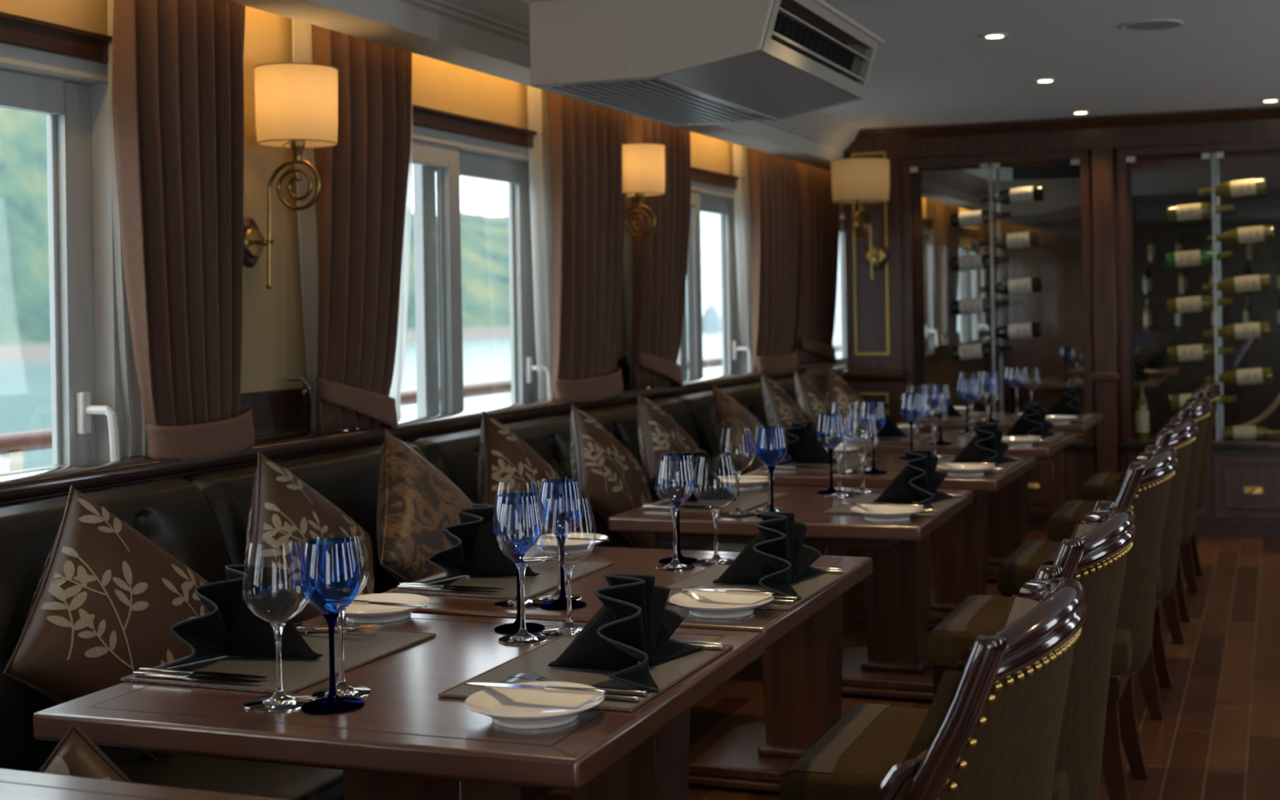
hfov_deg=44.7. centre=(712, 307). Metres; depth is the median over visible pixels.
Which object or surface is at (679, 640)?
table knife
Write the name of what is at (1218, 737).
floor
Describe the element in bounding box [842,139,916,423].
wall panel
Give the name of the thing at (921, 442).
wine glass
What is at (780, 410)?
cushion
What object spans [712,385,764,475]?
cushion
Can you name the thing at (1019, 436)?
butter knife
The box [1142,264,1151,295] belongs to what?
wine bottle
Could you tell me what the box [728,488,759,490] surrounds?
fork
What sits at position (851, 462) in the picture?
placemat
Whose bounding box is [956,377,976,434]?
wine glass
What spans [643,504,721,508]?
table knife
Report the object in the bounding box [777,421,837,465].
folded napkin
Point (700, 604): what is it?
plate
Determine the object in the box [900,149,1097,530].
wine cabinet
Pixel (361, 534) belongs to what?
bowl
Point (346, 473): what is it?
cushion
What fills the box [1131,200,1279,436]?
wine rack
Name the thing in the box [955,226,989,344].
window
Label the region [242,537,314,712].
wine glass
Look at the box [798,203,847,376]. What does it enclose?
window
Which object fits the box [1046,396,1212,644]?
dining chair
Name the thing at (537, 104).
sheer curtain
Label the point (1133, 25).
speaker grille
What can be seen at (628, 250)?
sheer curtain
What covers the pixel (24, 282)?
hill
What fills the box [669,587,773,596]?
butter knife
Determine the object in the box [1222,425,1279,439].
wine bottle
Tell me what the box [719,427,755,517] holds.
wine glass
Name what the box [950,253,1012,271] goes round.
wine bottle
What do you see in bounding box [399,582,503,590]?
table knife
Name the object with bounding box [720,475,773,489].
plate
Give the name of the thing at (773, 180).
curtain
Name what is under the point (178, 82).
curtain
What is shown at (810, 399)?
cushion
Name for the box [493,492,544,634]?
wine glass
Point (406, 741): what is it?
dining table
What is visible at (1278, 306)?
wine bottle
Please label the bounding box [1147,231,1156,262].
wine bottle
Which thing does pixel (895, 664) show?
dining table
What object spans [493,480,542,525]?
bowl
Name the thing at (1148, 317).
wine bottle
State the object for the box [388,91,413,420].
sheer curtain
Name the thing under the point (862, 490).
wine glass
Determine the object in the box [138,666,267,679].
table knife
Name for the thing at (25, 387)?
sea
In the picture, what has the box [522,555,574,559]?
fork
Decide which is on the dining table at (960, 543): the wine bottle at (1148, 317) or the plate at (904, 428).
the plate at (904, 428)
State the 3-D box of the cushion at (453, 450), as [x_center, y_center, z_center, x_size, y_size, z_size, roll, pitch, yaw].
[-0.656,0.637,5.123,0.290,0.490,1.070,-1,0,20]
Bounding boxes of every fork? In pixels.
[295,624,384,631]
[297,628,376,635]
[498,678,639,701]
[506,673,647,695]
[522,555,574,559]
[524,558,568,562]
[683,590,794,603]
[690,586,797,599]
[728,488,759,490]
[729,488,755,493]
[857,502,938,511]
[857,504,937,512]
[989,468,1004,470]
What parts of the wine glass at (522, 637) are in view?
stem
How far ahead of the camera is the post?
8.16 m
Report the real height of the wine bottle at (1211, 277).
0.302 m
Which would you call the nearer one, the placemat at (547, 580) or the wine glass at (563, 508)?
the wine glass at (563, 508)
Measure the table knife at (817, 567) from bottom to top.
0.006 m
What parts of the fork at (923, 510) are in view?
handle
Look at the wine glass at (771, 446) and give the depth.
3.82 m
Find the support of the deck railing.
on the deck
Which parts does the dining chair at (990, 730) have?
nailhead trim, crest rail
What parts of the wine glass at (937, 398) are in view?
stem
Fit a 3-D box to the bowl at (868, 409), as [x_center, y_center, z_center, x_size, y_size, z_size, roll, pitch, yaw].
[0.494,0.341,4.793,0.079,0.097,0.079,-1,0,-24]
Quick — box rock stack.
[702,302,721,331]
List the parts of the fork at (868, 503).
handle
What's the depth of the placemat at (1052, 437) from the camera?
5.84 m
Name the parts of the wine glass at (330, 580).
stem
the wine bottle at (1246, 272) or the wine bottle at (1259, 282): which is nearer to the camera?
the wine bottle at (1259, 282)
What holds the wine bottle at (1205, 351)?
on the rack at (1217, 160)
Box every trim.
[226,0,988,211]
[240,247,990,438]
[852,105,1279,159]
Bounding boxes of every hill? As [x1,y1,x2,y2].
[0,107,510,362]
[686,211,964,317]
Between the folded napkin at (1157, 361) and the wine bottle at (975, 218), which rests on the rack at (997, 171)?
the wine bottle at (975, 218)
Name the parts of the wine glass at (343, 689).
stem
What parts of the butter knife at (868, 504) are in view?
blade, handle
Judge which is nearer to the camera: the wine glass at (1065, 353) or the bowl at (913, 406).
the bowl at (913, 406)
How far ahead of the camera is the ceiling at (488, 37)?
4.79 m
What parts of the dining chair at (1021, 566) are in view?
seat, leg, leg, backrest, crest rail, nailhead trim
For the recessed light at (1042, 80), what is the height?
0.007 m
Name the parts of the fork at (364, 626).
handle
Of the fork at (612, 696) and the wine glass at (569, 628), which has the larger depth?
the wine glass at (569, 628)
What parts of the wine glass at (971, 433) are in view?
stem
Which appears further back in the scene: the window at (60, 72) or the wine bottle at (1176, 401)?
the wine bottle at (1176, 401)
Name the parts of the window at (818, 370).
sash, sash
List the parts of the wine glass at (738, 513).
stem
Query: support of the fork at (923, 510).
on the placemat at (943, 505)
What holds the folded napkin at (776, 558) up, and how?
on the placemat at (807, 588)
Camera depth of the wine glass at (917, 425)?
5.17 m
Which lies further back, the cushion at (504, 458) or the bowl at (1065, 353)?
the bowl at (1065, 353)
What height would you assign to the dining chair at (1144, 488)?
0.869 m
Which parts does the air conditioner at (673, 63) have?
panel, belly panel, panel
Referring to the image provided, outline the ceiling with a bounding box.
[813,0,1279,196]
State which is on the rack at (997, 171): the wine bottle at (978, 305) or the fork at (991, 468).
the wine bottle at (978, 305)
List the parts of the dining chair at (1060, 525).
seat, leg, leg, backrest, crest rail, nailhead trim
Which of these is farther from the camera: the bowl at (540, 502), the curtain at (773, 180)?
the curtain at (773, 180)
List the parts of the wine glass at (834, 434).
stem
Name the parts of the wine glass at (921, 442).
stem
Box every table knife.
[133,671,262,683]
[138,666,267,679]
[397,584,500,592]
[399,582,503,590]
[643,503,722,507]
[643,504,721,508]
[673,639,723,644]
[688,643,724,650]
[764,464,828,466]
[764,465,827,467]
[811,566,843,569]
[819,568,844,573]
[846,438,899,440]
[951,494,963,497]
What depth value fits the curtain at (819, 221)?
8.95 m
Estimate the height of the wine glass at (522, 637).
0.217 m
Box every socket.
[289,140,305,160]
[634,192,644,205]
[855,200,866,210]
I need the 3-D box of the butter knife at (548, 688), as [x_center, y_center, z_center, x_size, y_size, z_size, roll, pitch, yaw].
[-0.232,0.494,2.016,0.200,0.006,0.019,-1,0,17]
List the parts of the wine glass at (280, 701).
stem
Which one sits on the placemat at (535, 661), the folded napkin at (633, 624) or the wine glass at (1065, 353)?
the folded napkin at (633, 624)
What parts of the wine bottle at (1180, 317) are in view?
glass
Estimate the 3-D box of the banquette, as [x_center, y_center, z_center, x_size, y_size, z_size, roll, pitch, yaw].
[-0.774,0.797,4.065,0.973,0.893,9.500,-1,0,20]
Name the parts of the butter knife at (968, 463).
blade, handle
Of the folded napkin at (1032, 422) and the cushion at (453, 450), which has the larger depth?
the folded napkin at (1032, 422)
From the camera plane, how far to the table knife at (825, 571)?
2.98 m
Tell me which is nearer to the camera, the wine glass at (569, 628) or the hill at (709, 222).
the wine glass at (569, 628)
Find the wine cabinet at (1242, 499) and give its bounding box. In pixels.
[1115,139,1279,537]
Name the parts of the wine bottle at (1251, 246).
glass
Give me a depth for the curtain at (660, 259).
6.69 m
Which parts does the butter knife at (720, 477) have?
handle, blade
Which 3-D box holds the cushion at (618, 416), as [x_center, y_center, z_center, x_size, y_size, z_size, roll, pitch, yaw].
[-0.290,0.630,6.126,0.290,0.490,1.065,-1,0,20]
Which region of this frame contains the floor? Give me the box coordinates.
[532,432,1279,799]
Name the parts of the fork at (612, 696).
handle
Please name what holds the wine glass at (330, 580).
on the dining table at (406, 741)
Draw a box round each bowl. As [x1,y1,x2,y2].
[242,537,307,623]
[299,537,360,615]
[315,533,368,599]
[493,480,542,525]
[493,492,542,555]
[497,502,546,564]
[538,479,583,536]
[539,496,595,565]
[654,458,693,507]
[657,453,696,502]
[693,455,737,510]
[719,427,755,471]
[755,426,786,466]
[816,413,844,448]
[824,416,853,452]
[845,415,878,453]
[860,401,885,433]
[899,392,923,422]
[928,384,951,410]
[956,377,976,403]
[981,371,999,393]
[1004,366,1021,387]
[1059,347,1071,362]
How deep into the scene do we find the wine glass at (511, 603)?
2.74 m
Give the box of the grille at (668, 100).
[534,76,777,126]
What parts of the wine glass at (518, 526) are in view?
stem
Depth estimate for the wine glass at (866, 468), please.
4.87 m
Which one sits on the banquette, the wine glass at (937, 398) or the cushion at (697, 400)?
the cushion at (697, 400)
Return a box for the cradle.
[1239,393,1279,426]
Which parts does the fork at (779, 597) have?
handle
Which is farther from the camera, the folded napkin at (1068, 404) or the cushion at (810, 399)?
the cushion at (810, 399)
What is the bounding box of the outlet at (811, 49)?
[760,0,878,98]
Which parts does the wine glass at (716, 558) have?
stem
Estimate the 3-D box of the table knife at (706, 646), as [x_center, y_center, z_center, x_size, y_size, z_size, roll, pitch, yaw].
[-0.086,0.514,2.368,0.215,0.006,0.019,-1,0,17]
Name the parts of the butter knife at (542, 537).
handle, blade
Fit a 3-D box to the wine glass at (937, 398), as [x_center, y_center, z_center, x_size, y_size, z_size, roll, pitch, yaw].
[0.842,0.396,5.749,0.082,0.219,0.082,-1,0,20]
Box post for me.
[1091,147,1121,473]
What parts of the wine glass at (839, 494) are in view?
stem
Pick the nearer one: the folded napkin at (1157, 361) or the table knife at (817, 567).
the table knife at (817, 567)
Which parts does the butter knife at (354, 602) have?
handle, blade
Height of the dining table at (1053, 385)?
0.710 m
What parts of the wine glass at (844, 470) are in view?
stem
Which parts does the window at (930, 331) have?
sash, handle, lever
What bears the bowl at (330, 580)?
on the wine glass at (330, 580)
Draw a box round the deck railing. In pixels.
[0,330,965,472]
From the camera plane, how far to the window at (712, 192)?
7.76 m
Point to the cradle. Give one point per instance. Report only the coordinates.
(1276, 403)
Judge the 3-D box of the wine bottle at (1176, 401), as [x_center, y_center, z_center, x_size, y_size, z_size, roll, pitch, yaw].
[2.560,0.492,8.100,0.334,0.094,0.085,-1,0,21]
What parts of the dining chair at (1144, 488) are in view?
leg, seat, leg, leg, backrest, crest rail, nailhead trim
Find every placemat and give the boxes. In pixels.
[120,624,435,693]
[388,560,613,598]
[437,634,733,711]
[637,491,787,512]
[665,564,851,610]
[759,457,877,471]
[822,493,968,516]
[846,432,938,442]
[919,413,985,421]
[935,457,1024,473]
[1003,433,1064,444]
[1070,414,1094,422]
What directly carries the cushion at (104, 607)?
on the banquette
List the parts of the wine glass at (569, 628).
stem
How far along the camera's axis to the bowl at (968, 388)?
6.15 m
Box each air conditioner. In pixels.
[521,0,884,126]
[985,164,1081,222]
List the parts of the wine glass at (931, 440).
stem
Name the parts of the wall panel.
gold frame, gold frame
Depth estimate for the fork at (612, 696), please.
2.05 m
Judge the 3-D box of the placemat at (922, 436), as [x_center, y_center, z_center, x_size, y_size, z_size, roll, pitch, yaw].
[0.696,0.506,6.040,0.285,0.004,0.395,-1,0,21]
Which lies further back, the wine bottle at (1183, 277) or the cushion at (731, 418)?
the wine bottle at (1183, 277)
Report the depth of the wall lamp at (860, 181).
8.27 m
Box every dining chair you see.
[779,500,1137,799]
[872,564,1087,799]
[927,444,1177,799]
[997,417,1197,720]
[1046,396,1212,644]
[1080,382,1221,592]
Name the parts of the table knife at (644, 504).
handle, blade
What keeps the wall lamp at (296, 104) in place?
attached to the wall
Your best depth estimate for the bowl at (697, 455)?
3.15 m
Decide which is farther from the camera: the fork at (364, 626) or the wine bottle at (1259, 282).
the wine bottle at (1259, 282)
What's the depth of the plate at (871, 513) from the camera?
3.77 m
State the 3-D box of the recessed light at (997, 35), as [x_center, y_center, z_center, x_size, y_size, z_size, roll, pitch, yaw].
[1.023,-0.984,5.636,0.100,0.007,0.100,-1,0,20]
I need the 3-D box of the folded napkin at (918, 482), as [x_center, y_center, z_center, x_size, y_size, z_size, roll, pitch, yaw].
[0.506,0.438,4.018,0.196,0.137,0.271,-1,0,18]
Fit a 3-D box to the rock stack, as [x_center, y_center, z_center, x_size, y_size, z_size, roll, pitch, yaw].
[-1.097,4.246,596.438,10.961,11.993,9.600,-1,0,20]
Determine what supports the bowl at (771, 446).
on the wine glass at (771, 446)
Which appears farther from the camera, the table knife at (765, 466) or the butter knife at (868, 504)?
the table knife at (765, 466)
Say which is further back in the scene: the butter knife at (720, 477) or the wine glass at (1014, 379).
the wine glass at (1014, 379)
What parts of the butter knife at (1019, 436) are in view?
handle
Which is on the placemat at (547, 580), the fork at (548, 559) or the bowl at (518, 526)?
the fork at (548, 559)
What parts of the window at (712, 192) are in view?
sash, sash, handle, lever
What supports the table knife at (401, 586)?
on the placemat at (547, 580)
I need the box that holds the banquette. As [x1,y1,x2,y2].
[0,366,862,799]
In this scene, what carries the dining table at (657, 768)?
on the floor
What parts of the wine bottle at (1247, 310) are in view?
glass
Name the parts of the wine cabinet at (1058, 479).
cup pull, drawer panel, drawer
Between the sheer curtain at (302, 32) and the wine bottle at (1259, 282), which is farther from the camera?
the wine bottle at (1259, 282)
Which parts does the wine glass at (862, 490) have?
stem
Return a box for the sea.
[0,314,965,469]
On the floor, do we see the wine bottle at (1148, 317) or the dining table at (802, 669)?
the dining table at (802, 669)
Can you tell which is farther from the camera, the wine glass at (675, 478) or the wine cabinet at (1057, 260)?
the wine cabinet at (1057, 260)
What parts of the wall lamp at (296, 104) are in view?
brass plate, scroll stem, lamp shade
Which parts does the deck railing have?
rail post, rail post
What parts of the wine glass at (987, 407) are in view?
stem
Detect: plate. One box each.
[343,593,431,623]
[464,681,604,728]
[534,533,608,554]
[669,588,773,618]
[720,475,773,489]
[822,445,860,456]
[850,503,924,521]
[897,423,923,432]
[936,463,995,475]
[954,406,969,413]
[1001,436,1041,446]
[1044,415,1078,423]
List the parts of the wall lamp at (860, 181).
lamp shade, scroll stem, brass plate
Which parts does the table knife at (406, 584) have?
handle, blade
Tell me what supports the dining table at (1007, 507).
on the floor
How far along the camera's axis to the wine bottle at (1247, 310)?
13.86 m
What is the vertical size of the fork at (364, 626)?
0.014 m
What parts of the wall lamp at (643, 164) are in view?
scroll stem, lamp shade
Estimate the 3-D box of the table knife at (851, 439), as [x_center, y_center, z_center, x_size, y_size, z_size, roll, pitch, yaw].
[0.611,0.502,5.880,0.215,0.006,0.019,-1,0,19]
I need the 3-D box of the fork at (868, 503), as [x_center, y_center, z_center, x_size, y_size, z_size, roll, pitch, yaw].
[0.464,0.500,3.882,0.205,0.014,0.022,-1,0,23]
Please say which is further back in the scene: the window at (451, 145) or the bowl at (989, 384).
the bowl at (989, 384)
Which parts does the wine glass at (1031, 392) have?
stem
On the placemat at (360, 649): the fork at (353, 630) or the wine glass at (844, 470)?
the fork at (353, 630)
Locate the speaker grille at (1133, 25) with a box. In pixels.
[1125,21,1177,30]
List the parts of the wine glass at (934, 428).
stem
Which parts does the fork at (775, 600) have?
handle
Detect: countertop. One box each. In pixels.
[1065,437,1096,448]
[1120,437,1279,450]
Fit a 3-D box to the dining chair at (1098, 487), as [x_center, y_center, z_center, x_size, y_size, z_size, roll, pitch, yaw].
[1.926,0.762,6.775,0.572,0.869,0.530,-1,0,20]
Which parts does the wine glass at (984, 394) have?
stem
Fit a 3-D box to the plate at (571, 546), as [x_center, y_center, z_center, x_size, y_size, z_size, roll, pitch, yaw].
[-0.316,0.513,3.359,0.178,0.024,0.178,-1,0,20]
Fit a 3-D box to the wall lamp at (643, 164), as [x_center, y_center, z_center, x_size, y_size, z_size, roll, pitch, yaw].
[-0.328,-0.372,6.428,0.275,0.592,0.222,-1,0,20]
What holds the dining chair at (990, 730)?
on the floor
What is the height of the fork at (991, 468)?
0.014 m
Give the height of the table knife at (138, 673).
0.006 m
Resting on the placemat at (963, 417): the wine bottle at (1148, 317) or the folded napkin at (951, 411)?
the folded napkin at (951, 411)
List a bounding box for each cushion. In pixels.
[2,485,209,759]
[27,744,344,799]
[38,723,133,782]
[183,441,427,593]
[244,451,373,623]
[377,429,472,583]
[405,415,614,546]
[477,410,560,534]
[561,397,706,547]
[569,404,654,548]
[620,533,747,551]
[636,392,705,498]
[670,384,785,476]
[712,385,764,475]
[746,374,826,459]
[761,373,813,458]
[795,371,849,443]
[824,367,865,438]
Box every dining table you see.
[0,768,287,799]
[32,613,764,799]
[381,545,872,799]
[608,485,973,792]
[742,453,1035,701]
[838,430,1075,631]
[900,412,1102,582]
[1030,377,1166,413]
[1066,366,1182,400]
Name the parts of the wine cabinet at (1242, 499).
drawer, drawer, drawer panel, cup pull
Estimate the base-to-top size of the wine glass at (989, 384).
0.219 m
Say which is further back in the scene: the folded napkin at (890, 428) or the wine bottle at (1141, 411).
the wine bottle at (1141, 411)
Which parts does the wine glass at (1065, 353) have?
stem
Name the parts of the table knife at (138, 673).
handle, blade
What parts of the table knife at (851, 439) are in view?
handle, blade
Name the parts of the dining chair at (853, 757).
seat, backrest, crest rail, nailhead trim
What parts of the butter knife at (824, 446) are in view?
blade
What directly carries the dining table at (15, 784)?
on the floor
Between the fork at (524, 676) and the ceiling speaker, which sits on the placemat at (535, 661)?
the fork at (524, 676)
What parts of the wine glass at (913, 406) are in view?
stem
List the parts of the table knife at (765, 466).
handle, blade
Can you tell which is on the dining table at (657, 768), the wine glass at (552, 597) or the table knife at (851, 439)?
the wine glass at (552, 597)
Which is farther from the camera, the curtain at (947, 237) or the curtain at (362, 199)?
the curtain at (947, 237)
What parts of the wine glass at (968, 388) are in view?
stem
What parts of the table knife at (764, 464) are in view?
blade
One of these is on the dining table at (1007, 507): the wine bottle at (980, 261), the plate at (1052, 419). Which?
the plate at (1052, 419)
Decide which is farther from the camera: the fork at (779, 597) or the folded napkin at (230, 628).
the fork at (779, 597)
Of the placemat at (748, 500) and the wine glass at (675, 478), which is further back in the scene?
the placemat at (748, 500)
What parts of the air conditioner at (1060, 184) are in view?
panel, belly panel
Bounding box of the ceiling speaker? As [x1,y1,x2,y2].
[1119,18,1183,31]
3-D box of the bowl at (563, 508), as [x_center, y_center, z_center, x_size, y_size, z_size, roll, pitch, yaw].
[-0.267,0.354,2.730,0.079,0.097,0.079,-1,0,-43]
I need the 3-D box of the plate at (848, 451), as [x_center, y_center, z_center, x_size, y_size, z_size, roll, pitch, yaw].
[0.423,0.500,5.389,0.178,0.024,0.178,-1,0,20]
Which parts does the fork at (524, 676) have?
handle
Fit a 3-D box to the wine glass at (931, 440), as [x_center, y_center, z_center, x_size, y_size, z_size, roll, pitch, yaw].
[0.823,0.397,5.830,0.078,0.217,0.078,-1,0,-30]
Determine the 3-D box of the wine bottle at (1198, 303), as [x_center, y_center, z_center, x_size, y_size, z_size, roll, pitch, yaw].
[2.544,-0.015,8.103,0.334,0.094,0.085,-1,0,21]
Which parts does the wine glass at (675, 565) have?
stem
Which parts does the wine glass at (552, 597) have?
stem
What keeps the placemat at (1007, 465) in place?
on the dining table at (895, 664)
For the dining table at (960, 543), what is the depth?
5.89 m
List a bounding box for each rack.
[992,168,1004,412]
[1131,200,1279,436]
[1210,152,1223,440]
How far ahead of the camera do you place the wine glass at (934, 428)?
5.21 m
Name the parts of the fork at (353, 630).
handle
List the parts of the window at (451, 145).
sash, handle, lever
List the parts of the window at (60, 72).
sash, handle, lever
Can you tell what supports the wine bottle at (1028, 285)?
on the rack at (997, 171)
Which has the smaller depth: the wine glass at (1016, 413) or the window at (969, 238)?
the wine glass at (1016, 413)
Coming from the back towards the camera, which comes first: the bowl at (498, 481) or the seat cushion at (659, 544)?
the seat cushion at (659, 544)
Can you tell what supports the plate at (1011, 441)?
on the dining table at (960, 543)
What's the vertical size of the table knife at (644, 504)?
0.006 m
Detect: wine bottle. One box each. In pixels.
[950,209,1012,227]
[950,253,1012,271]
[950,297,1013,315]
[950,342,1012,359]
[977,231,1040,248]
[979,276,1042,294]
[979,321,1042,339]
[981,185,1044,204]
[1133,382,1149,439]
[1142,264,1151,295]
[1143,297,1152,330]
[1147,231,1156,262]
[1164,249,1232,268]
[1166,202,1234,222]
[1166,295,1234,314]
[1168,343,1235,361]
[1169,393,1237,410]
[1175,231,1183,252]
[1175,312,1184,330]
[1178,266,1187,294]
[1198,177,1266,197]
[1203,274,1271,293]
[1203,321,1271,339]
[1204,367,1273,385]
[1206,224,1274,244]
[1209,229,1216,251]
[1209,262,1217,294]
[1211,296,1217,329]
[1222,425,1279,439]
[1243,262,1252,293]
[1243,295,1252,323]
[1246,242,1255,259]
[1276,261,1279,293]
[1276,295,1279,328]
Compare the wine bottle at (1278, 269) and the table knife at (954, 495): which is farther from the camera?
the wine bottle at (1278, 269)
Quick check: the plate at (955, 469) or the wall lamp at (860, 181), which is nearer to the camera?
the plate at (955, 469)
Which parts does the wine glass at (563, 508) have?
stem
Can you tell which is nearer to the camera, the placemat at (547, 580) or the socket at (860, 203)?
the placemat at (547, 580)
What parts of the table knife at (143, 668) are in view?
handle, blade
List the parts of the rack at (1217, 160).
rack post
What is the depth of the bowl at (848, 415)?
4.28 m
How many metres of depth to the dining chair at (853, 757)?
2.62 m
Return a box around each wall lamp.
[243,62,338,288]
[622,142,665,238]
[830,157,889,280]
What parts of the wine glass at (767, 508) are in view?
stem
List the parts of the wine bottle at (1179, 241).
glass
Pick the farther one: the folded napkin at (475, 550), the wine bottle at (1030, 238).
the wine bottle at (1030, 238)
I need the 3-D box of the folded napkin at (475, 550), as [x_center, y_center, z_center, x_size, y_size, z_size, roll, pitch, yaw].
[-0.434,0.455,3.027,0.199,0.136,0.269,-1,0,16]
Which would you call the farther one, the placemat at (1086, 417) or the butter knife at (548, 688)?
the placemat at (1086, 417)
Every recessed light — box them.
[980,32,1008,39]
[1033,78,1057,83]
[1071,111,1090,114]
[1259,98,1279,102]
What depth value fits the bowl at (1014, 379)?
7.17 m
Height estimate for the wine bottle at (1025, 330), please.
0.094 m
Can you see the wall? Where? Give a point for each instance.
(273, 344)
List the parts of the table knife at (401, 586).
handle, blade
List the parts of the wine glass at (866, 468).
stem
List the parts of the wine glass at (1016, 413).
stem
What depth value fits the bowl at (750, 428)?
3.87 m
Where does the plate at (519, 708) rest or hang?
on the dining table at (406, 741)
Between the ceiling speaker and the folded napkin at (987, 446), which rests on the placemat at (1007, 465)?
the folded napkin at (987, 446)
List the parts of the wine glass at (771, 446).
stem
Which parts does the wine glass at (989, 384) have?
stem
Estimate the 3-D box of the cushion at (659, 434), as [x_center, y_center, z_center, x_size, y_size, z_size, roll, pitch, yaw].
[-0.138,0.589,5.767,0.275,0.546,0.564,-1,0,38]
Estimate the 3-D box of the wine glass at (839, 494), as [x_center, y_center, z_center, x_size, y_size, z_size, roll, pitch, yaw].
[0.343,0.405,4.222,0.078,0.217,0.078,-1,0,-30]
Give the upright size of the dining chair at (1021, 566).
0.869 m
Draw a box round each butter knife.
[350,600,427,607]
[463,682,607,695]
[538,535,609,541]
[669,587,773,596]
[718,476,778,479]
[823,446,864,448]
[844,502,924,507]
[896,423,927,425]
[937,462,995,465]
[1002,435,1041,437]
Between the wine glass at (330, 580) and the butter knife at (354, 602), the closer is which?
the wine glass at (330, 580)
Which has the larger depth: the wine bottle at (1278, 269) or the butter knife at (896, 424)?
the wine bottle at (1278, 269)
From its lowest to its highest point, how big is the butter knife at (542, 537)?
0.006 m
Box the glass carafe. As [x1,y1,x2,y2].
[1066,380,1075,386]
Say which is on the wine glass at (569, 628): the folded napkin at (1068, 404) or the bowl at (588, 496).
the bowl at (588, 496)
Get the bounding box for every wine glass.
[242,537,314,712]
[299,537,364,714]
[312,533,370,699]
[493,480,546,608]
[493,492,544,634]
[497,502,547,644]
[537,480,582,601]
[538,479,586,609]
[539,496,595,637]
[654,458,694,571]
[657,453,697,564]
[693,455,737,566]
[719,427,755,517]
[753,426,785,512]
[755,426,786,517]
[816,413,846,494]
[824,416,853,497]
[830,402,859,473]
[845,415,879,494]
[852,404,878,471]
[860,401,887,474]
[899,392,923,458]
[905,395,928,460]
[906,386,930,444]
[921,386,938,442]
[921,395,948,457]
[928,384,951,444]
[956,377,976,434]
[958,373,978,422]
[960,379,980,435]
[976,371,987,421]
[976,378,999,422]
[981,371,999,422]
[1004,366,1021,414]
[1008,368,1025,415]
[1021,369,1041,413]
[1059,347,1071,382]
[1071,350,1083,382]
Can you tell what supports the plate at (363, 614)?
on the dining table at (406, 741)
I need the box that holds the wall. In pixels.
[0,0,989,439]
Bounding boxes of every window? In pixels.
[0,11,129,474]
[412,103,551,417]
[676,165,751,380]
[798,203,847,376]
[922,217,938,358]
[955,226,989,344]
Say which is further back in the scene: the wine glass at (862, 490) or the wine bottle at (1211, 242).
the wine bottle at (1211, 242)
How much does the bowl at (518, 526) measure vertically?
0.097 m
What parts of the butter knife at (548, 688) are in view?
blade, handle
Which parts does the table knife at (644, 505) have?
handle, blade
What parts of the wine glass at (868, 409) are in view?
stem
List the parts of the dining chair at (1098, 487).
seat, leg, leg, backrest, crest rail, nailhead trim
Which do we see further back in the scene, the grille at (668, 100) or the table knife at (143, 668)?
the grille at (668, 100)
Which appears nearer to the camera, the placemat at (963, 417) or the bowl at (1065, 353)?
the placemat at (963, 417)
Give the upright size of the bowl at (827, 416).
0.097 m
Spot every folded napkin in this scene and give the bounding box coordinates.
[157,564,323,668]
[415,503,539,583]
[547,573,702,691]
[660,450,736,504]
[712,511,823,599]
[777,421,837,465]
[853,401,908,438]
[873,449,954,508]
[920,388,962,417]
[949,422,1017,467]
[1003,402,1055,439]
[1046,386,1085,417]
[1134,360,1149,381]
[1145,351,1167,369]
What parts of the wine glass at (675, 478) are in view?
stem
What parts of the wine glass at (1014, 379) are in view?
stem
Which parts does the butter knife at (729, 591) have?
blade, handle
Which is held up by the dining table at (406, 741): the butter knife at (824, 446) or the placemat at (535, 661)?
the placemat at (535, 661)
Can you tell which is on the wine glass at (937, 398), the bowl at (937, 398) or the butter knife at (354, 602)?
the bowl at (937, 398)
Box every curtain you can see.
[106,0,147,456]
[111,0,254,461]
[284,24,412,433]
[292,18,318,431]
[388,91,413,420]
[527,85,552,399]
[546,90,627,402]
[617,114,691,388]
[623,113,632,386]
[733,143,751,371]
[747,147,799,373]
[793,162,839,364]
[930,199,937,333]
[934,200,960,346]
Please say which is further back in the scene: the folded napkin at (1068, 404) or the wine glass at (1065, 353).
the wine glass at (1065, 353)
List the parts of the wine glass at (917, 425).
stem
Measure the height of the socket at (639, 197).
0.091 m
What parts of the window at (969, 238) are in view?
sash, sash, handle, lever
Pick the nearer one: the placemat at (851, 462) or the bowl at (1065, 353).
the placemat at (851, 462)
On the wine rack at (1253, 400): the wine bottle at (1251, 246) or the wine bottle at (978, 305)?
the wine bottle at (1251, 246)
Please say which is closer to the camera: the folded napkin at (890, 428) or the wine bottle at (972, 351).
the folded napkin at (890, 428)
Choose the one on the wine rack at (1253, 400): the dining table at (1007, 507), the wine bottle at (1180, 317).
the wine bottle at (1180, 317)
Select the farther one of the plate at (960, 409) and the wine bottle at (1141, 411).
the wine bottle at (1141, 411)
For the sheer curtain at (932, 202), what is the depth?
12.51 m

